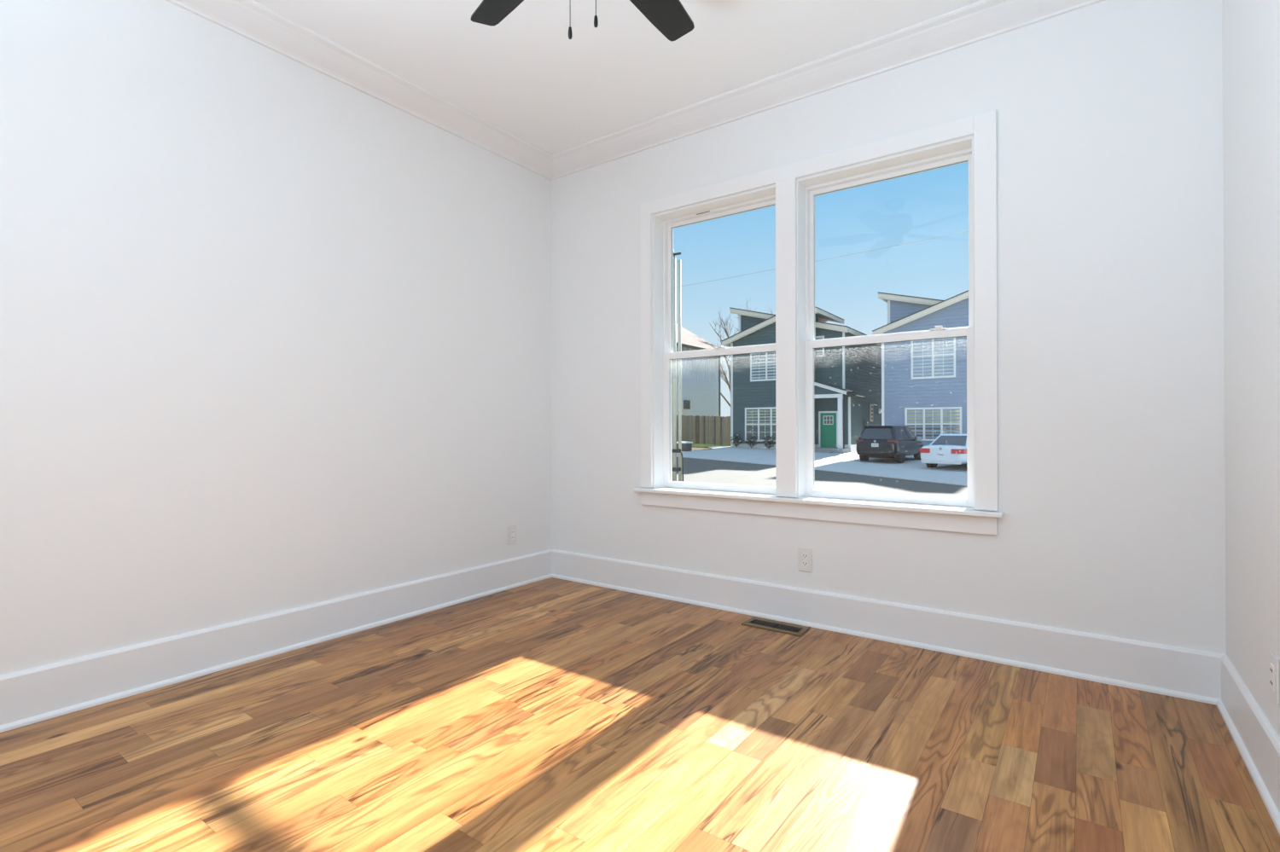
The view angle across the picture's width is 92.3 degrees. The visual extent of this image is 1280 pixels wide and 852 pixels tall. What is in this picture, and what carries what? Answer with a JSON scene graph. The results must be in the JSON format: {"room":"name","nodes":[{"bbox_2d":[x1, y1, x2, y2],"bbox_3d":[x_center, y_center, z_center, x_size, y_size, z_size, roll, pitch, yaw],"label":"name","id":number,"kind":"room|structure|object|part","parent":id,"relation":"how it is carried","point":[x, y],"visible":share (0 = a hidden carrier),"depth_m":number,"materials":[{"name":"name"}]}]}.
{"room":"empty bedroom","nodes":[
{"label":"empty bedroom","id":0,"kind":"room"},
{"bbox_2d":[0,0,551,675],"bbox_3d":[-1.793,-0.403,2.631,0.160,2.860,3.870,0,0,36],"label":"wall","id":1,"kind":"structure","parent":0,"point":[275,334],"depth_m":2.60,"materials":[{"name":"white paint"}]},
{"bbox_2d":[0,549,552,733],"bbox_3d":[-1.679,0.918,2.619,0.030,0.179,3.750,0,0,36],"label":"baseboard","id":2,"kind":"structure","parent":1,"relation":"attached to","point":[30,696],"depth_m":2.57,"materials":[{"name":"white paint"}]},
{"bbox_2d":[165,0,552,180],"bbox_3d":[-1.622,-1.701,2.587,0.179,0.064,3.750,0,0,36],"label":"crown molding","id":3,"kind":"structure","parent":1,"relation":"attached to","point":[251,20],"depth_m":2.96,"materials":[{"name":"white paint"}]},
{"bbox_2d":[507,524,517,545],"bbox_3d":[-0.801,0.684,3.860,0.010,0.120,0.072,0,0,36],"label":"wall outlet","id":4,"kind":"object","parent":1,"relation":"attached to","point":[512,530],"visible":1,"depth_m":3.85,"materials":[{"name":"white plastic"}]},
{"bbox_2d":[510,529,514,541],"bbox_3d":[-0.799,0.684,3.859,0.004,0.066,0.033,0,0,36],"label":"receptacle","id":5,"kind":"object","parent":4,"relation":"attached to","point":[512,532],"depth_m":3.85,"materials":[{"name":"grey plastic"}]},
{"bbox_2d":[254,0,981,154],"bbox_3d":[-0.343,-1.789,1.668,3.329,0.100,3.750,0,0,36],"label":"ceiling","id":6,"kind":"structure","parent":0,"point":[522,74],"depth_m":2.81,"materials":[{"name":"white paint"}]},
{"bbox_2d":[470,0,694,41],"bbox_3d":[-0.151,-1.438,1.819,1.231,0.602,1.205,0,0,36],"label":"ceiling fan","id":7,"kind":"object","parent":6,"relation":"hanging from","point":[670,17],"visible":1,"depth_m":2.20,"materials":[{"name":"black metal"}]},
{"bbox_3d":[-0.422,-1.485,2.080,0.132,0.035,0.483,0,0,-41],"label":"blade","id":8,"kind":"part","parent":7,"relation":"part of","materials":[{"name":"black wood"}]},
{"bbox_3d":[-0.205,-1.294,1.804,0.004,0.251,0.003,0,0,36],"label":"pull chain","id":9,"kind":"part","parent":7,"relation":"part of","materials":[{"name":"grey metal"}]},
{"bbox_3d":[0.042,-1.486,2.123,0.132,0.035,0.483,0,0,31],"label":"blade","id":10,"kind":"part","parent":7,"relation":"part of","materials":[{"name":"black wood"}]},
{"bbox_2d":[0,577,1279,851],"bbox_3d":[-0.339,1.016,1.657,3.329,0.030,3.750,0,0,36],"label":"floor","id":11,"kind":"structure","parent":0,"point":[551,714],"depth_m":1.86,"materials":[{"name":"brown wood"}]},
{"bbox_2d":[740,616,810,636],"bbox_3d":[0.679,1.003,3.081,0.310,0.005,0.144,0,0,36],"label":"floor vent","id":12,"kind":"object","parent":11,"relation":"in","point":[794,630],"visible":1,"depth_m":3.08,"materials":[{"name":"brown metal"}]},
{"bbox_2d":[750,620,802,633],"bbox_3d":[0.679,1.003,3.081,0.258,0.002,0.072,0,0,36],"label":"grille","id":13,"kind":"object","parent":12,"relation":"attached to","point":[767,624],"depth_m":3.08,"materials":[{"name":"grey metal"}]},
{"bbox_2d":[551,0,1226,654],"bbox_3d":[0.800,-0.404,3.250,3.649,2.860,0.160,0,0,36],"label":"wall","id":14,"kind":"structure","parent":0,"point":[1110,162],"depth_m":2.53,"materials":[{"name":"white paint"}]},
{"bbox_2d":[652,185,776,494],"bbox_3d":[0.449,-0.430,3.511,0.783,1.661,0.176,0,0,36],"label":"window","id":15,"kind":"structure","parent":14,"relation":"in","point":[664,224],"depth_m":3.69,"materials":[{"name":"white paint"}]},
{"bbox_3d":[0.466,-0.036,3.532,0.747,0.812,0.031,0,0,36],"label":"sash","id":16,"kind":"part","parent":15,"relation":"part of","materials":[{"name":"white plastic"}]},
{"bbox_3d":[0.483,-0.828,3.560,0.747,0.824,0.028,0,0,36],"label":"sash","id":17,"kind":"part","parent":15,"relation":"part of","materials":[{"name":"white plastic"}]},
{"bbox_2d":[798,547,812,572],"bbox_3d":[0.838,0.679,3.115,0.072,0.120,0.010,0,0,36],"label":"wall outlet","id":18,"kind":"object","parent":14,"relation":"attached to","point":[805,555],"visible":1,"depth_m":3.11,"materials":[{"name":"white plastic"}]},
{"bbox_2d":[802,552,808,559],"bbox_3d":[0.836,0.659,3.114,0.031,0.031,0.004,0,0,36],"label":"receptacle","id":19,"kind":"object","parent":18,"relation":"attached to","point":[805,555],"depth_m":3.11,"materials":[{"name":"grey plastic"}]},
{"bbox_2d":[802,560,808,567],"bbox_3d":[0.837,0.698,3.113,0.031,0.031,0.004,0,0,36],"label":"receptacle","id":20,"kind":"object","parent":18,"relation":"attached to","point":[805,563],"depth_m":3.11,"materials":[{"name":"grey plastic"}]},
{"bbox_2d":[633,487,1003,517],"bbox_3d":[0.781,0.379,3.185,1.912,0.020,0.160,0,0,36],"label":"window stool","id":21,"kind":"structure","parent":14,"relation":"attached to","point":[965,511],"depth_m":3.01,"materials":[{"name":"white paint"}]},
{"bbox_2d":[640,109,998,535],"bbox_3d":[0.816,-0.439,3.235,1.865,1.816,0.196,0,0,36],"label":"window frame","id":22,"kind":"structure","parent":14,"relation":"in","point":[959,151],"depth_m":3.07,"materials":[{"name":"white paint"}]},
{"bbox_3d":[1.199,-0.039,3.006,0.766,0.812,0.031,0,0,36],"label":"sash","id":23,"kind":"part","parent":22,"relation":"part of","materials":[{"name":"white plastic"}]},
{"bbox_3d":[1.216,-0.831,3.034,0.766,0.824,0.028,0,0,36],"label":"sash","id":24,"kind":"part","parent":22,"relation":"part of","materials":[{"name":"clear glass"}]},
{"bbox_2d":[551,0,1105,180],"bbox_3d":[0.699,-1.702,3.118,3.329,0.064,0.179,0,0,36],"label":"crown molding","id":25,"kind":"structure","parent":14,"relation":"attached to","point":[982,20],"depth_m":2.96,"materials":[{"name":"white paint"}]},
{"bbox_2d":[552,549,1223,704],"bbox_3d":[0.746,0.916,3.167,3.329,0.179,0.030,0,0,36],"label":"baseboard","id":26,"kind":"structure","parent":14,"relation":"attached to","point":[1194,675],"depth_m":2.75,"materials":[{"name":"white paint"}]},
{"bbox_2d":[1222,0,1279,738],"bbox_3d":[1.041,-0.415,0.596,0.160,2.860,3.870,0,0,36],"label":"wall","id":27,"kind":"structure","parent":0,"point":[1251,28],"depth_m":1.85,"materials":[{"name":"white paint"}]},
{"bbox_2d":[1216,654,1279,835],"bbox_3d":[1.000,0.906,0.695,0.030,0.179,3.750,0,0,36],"label":"baseboard","id":28,"kind":"structure","parent":27,"relation":"attached to","point":[1258,744],"depth_m":1.78,"materials":[{"name":"white paint"}]},
{"bbox_2d":[1269,651,1279,704],"bbox_3d":[1.691,0.671,1.640,0.010,0.120,0.072,0,0,36],"label":"wall outlet","id":29,"kind":"object","parent":27,"relation":"attached to","point":[1274,661],"visible":1,"depth_m":1.63,"materials":[{"name":"white plastic"}]},
{"bbox_2d":[1269,663,1274,692],"bbox_3d":[1.689,0.671,1.641,0.004,0.066,0.033,0,0,36],"label":"receptacle","id":30,"kind":"object","parent":29,"relation":"attached to","point":[1271,666],"depth_m":1.64,"materials":[{"name":"grey plastic"}]},
{"label":"outside","id":31,"kind":"structure","parent":0,"visible":0},
{"bbox_2d":[676,446,967,486],"bbox_3d":[13.778,1.626,31.438,24.500,1.432,26.900,0,0,36],"label":"driveway","id":32,"kind":"structure","parent":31,"point":[911,469],"depth_m":26.81,"materials":[{"name":"concrete"}]},
{"bbox_2d":[730,433,742,447],"bbox_3d":[5.755,0.854,36.542,0.721,0.850,0.735,0,0,36],"label":"shrub","id":33,"kind":"object","parent":32,"relation":"on","point":[735,444],"visible":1,"depth_m":36.48,"materials":[{"name":"green plant"}]},
{"bbox_2d":[745,435,756,448],"bbox_3d":[6.526,0.924,35.886,0.701,0.775,0.714,0,0,36],"label":"shrub","id":34,"kind":"object","parent":32,"relation":"on","point":[749,441],"visible":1,"depth_m":35.87,"materials":[{"name":"green plant"}]},
{"bbox_2d":[762,435,775,449],"bbox_3d":[7.412,0.936,35.252,0.708,0.819,0.701,0,0,36],"label":"shrub","id":35,"kind":"object","parent":32,"relation":"on","point":[766,445],"visible":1,"depth_m":35.22,"materials":[{"name":"green plant"}]},
{"bbox_2d":[855,424,923,463],"bbox_3d":[11.923,0.807,29.058,2.200,1.748,4.542,0,0,41],"label":"suv","id":36,"kind":"object","parent":32,"relation":"on","point":[897,442],"visible":0.93,"depth_m":27.57,"materials":[{"name":"black paint"}]},
{"bbox_2d":[887,440,898,443],"bbox_3d":[11.125,0.688,26.978,0.508,0.160,0.193,0,0,4],"label":"tail light","id":37,"kind":"object","parent":36,"relation":"attached to","point":[888,441],"depth_m":26.91,"materials":[{"name":"red"}]},
{"bbox_2d":[919,434,967,470],"bbox_3d":[13.694,1.064,26.017,4.627,1.463,2.140,0,0,-41],"label":"sedan","id":38,"kind":"object","parent":32,"relation":"on","point":[945,449],"visible":0.62,"depth_m":24.70,"materials":[{"name":"white paint"}]},
{"bbox_2d":[919,448,930,453],"bbox_3d":[11.600,1.002,25.132,0.269,0.180,0.641,0,0,1],"label":"tail light","id":39,"kind":"object","parent":38,"relation":"attached to","point":[922,450],"depth_m":24.95,"materials":[{"name":"red plastic"}]},
{"bbox_3d":[12.004,1.149,24.531,0.032,0.156,0.310,0,0,-41],"label":"licence plate","id":40,"kind":"part","parent":38,"relation":"part of","materials":[{"name":"white metal"}]},
{"bbox_2d":[950,448,966,453],"bbox_3d":[12.547,0.996,24.055,0.641,0.180,0.269,0,0,6],"label":"tail light","id":41,"kind":"object","parent":38,"relation":"attached to","point":[952,450],"depth_m":24.01,"materials":[{"name":"red plastic"}]},
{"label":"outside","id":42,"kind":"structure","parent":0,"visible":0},
{"bbox_3d":[19.377,0.936,57.660,150.000,7.965,109.780,0,0,36],"label":"ground","id":43,"kind":"structure","parent":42,"visible":0},
{"bbox_2d":[671,251,683,482],"bbox_3d":[0.976,-2.027,17.831,0.692,8.216,0.340,0,0,36],"label":"utility pole","id":44,"kind":"object","parent":43,"relation":"on","point":[674,469],"visible":0.36,"depth_m":17.67,"materials":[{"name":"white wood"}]},
{"bbox_2d":[676,231,968,287],"bbox_3d":[3.108,-2.745,9.886,0.007,2.456,16.015,0,0,-16],"label":"wire","id":45,"kind":"object","parent":44,"relation":"attached to","point":[966,231],"visible":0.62,"depth_m":9.05,"materials":[{"name":"grey metal"}]},
{"bbox_2d":[675,323,725,425],"bbox_3d":[-3.397,-4.262,46.259,15.550,12.500,13.100,0,0,36],"label":"house","id":46,"kind":"structure","parent":43,"relation":"on","point":[701,376],"depth_m":44.48,"materials":[{"name":"white"}]},
{"bbox_3d":[2.553,-4.393,41.953,0.040,2.390,12.050,0,0,36],"label":"batten panel","id":47,"kind":"part","parent":46,"relation":"part of","materials":[{"name":"white"}]},
{"bbox_2d":[692,447,712,450],"bbox_3d":[1.349,1.278,35.136,5.000,0.259,4.600,0,0,36],"label":"mulch bed","id":48,"kind":"object","parent":43,"relation":"on","point":[693,448],"visible":0.25,"depth_m":34.85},
{"bbox_2d":[676,442,692,451],"bbox_3d":[2.372,1.119,33.047,0.700,0.540,0.700,0,0,36],"label":"utility box","id":49,"kind":"object","parent":48,"relation":"on","point":[686,446],"visible":0.57,"depth_m":32.76,"materials":[{"name":"metal"}]},
{"bbox_3d":[2.371,0.889,33.048,0.700,0.080,0.700,0,0,36],"label":"lid","id":50,"kind":"part","parent":49,"relation":"part of","materials":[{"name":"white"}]},
{"bbox_2d":[676,415,730,445],"bbox_3d":[3.978,0.271,39.487,4.800,2.038,0.129,0,0,36],"label":"fence","id":51,"kind":"object","parent":43,"relation":"on","point":[718,432],"visible":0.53,"depth_m":39.25,"materials":[{"name":"brown wood"}]},
{"bbox_2d":[709,320,730,407],"bbox_3d":[8.473,-5.012,58.834,6.935,11.383,6.056,0,0,7],"label":"bare tree","id":52,"kind":"object","parent":43,"relation":"on","point":[725,357],"visible":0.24,"depth_m":59.42,"materials":[{"name":"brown plant"}]},
{"bbox_2d":[715,299,772,337],"bbox_3d":[9.832,-4.471,49.144,6.627,10.980,6.646,0,0,26],"label":"bare tree","id":53,"kind":"object","parent":43,"relation":"on","point":[725,331],"visible":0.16,"depth_m":48.90,"materials":[{"name":"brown plant"}]},
{"bbox_2d":[721,307,881,453],"bbox_3d":[10.968,-2.685,39.085,7.596,9.288,11.120,0,0,36],"label":"house","id":54,"kind":"structure","parent":43,"relation":"on","point":[847,380],"depth_m":35.89,"materials":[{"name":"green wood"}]},
{"bbox_3d":[7.333,0.361,35.998,2.360,0.900,0.020,0,0,36],"label":"pane","id":55,"kind":"part","parent":54,"relation":"part of","materials":[{"name":"clear glass"}]},
{"bbox_3d":[7.332,-0.539,36.002,2.360,0.900,0.020,0,0,36],"label":"pane","id":56,"kind":"part","parent":54,"relation":"part of","materials":[{"name":"clear glass"}]},
{"bbox_3d":[7.413,-3.229,35.952,1.870,0.960,0.020,0,0,36],"label":"pane","id":57,"kind":"part","parent":54,"relation":"part of","materials":[{"name":"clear glass"}]},
{"bbox_3d":[7.412,-4.189,35.956,1.870,0.960,0.020,0,0,36],"label":"pane","id":58,"kind":"part","parent":54,"relation":"part of","materials":[{"name":"clear glass"}]},
{"bbox_3d":[10.129,-4.284,35.076,0.610,0.495,0.020,0,0,36],"label":"pane","id":59,"kind":"part","parent":54,"relation":"part of","materials":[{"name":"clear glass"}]},
{"bbox_3d":[10.632,0.181,34.669,1.110,2.040,0.070,0,0,36],"label":"door casing","id":60,"kind":"part","parent":54,"relation":"part of","materials":[{"name":"white"}]},
{"bbox_3d":[10.631,0.231,34.667,0.910,1.940,0.025,0,0,36],"label":"door","id":61,"kind":"part","parent":54,"relation":"part of","materials":[{"name":"green wood"}]},
{"bbox_3d":[10.620,-0.329,34.655,0.570,0.500,0.020,0,0,36],"label":"lite frame","id":62,"kind":"part","parent":54,"relation":"part of","materials":[{"name":"white wood"}]},
{"bbox_3d":[10.622,-0.329,34.658,0.510,0.440,0.005,0,0,36],"label":"door pane","id":63,"kind":"part","parent":54,"relation":"part of","materials":[{"name":"clear glass"}]},
{"bbox_3d":[10.868,-0.080,33.312,0.240,2.930,0.220,0,0,36],"label":"porch post","id":64,"kind":"part","parent":54,"relation":"part of","materials":[{"name":"white wood"}]},
{"bbox_2d":[872,290,968,446],"bbox_3d":[18.699,-2.700,35.729,7.249,9.548,10.550,0,0,36],"label":"house","id":65,"kind":"structure","parent":43,"relation":"on","point":[924,381],"depth_m":32.31,"materials":[{"name":"blue wood"}]},
{"bbox_3d":[15.310,0.287,32.114,2.530,0.775,0.020,0,0,36],"label":"pane","id":66,"kind":"part","parent":65,"relation":"part of","materials":[{"name":"clear glass"}]},
{"bbox_3d":[15.309,-0.488,32.118,2.530,0.775,0.020,0,0,36],"label":"pane","id":67,"kind":"part","parent":65,"relation":"part of","materials":[{"name":"clear glass"}]},
{"bbox_3d":[15.322,-3.146,32.117,1.950,1.100,0.020,0,0,36],"label":"pane","id":68,"kind":"part","parent":65,"relation":"part of","materials":[{"name":"clear glass"}]},
{"bbox_3d":[15.320,-4.246,32.121,1.950,1.100,0.020,0,0,36],"label":"pane","id":69,"kind":"part","parent":65,"relation":"part of","materials":[{"name":"clear glass"}]},
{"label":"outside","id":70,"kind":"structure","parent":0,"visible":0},
{"bbox_2d":[692,443,731,448],"bbox_3d":[3.101,1.181,38.218,4.850,0.256,2.850,0,0,36],"label":"lawn","id":71,"kind":"structure","parent":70,"point":[693,445],"depth_m":37.80,"materials":[{"name":"green plant"}]},
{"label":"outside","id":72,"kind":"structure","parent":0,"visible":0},
{"bbox_2d":[676,457,967,498],"bbox_3d":[6.902,2.081,14.582,80.000,3.373,23.300,0,0,36],"label":"street","id":73,"kind":"structure","parent":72,"point":[695,470],"depth_m":20.65,"materials":[{"name":"grey asphalt"}]}
]}

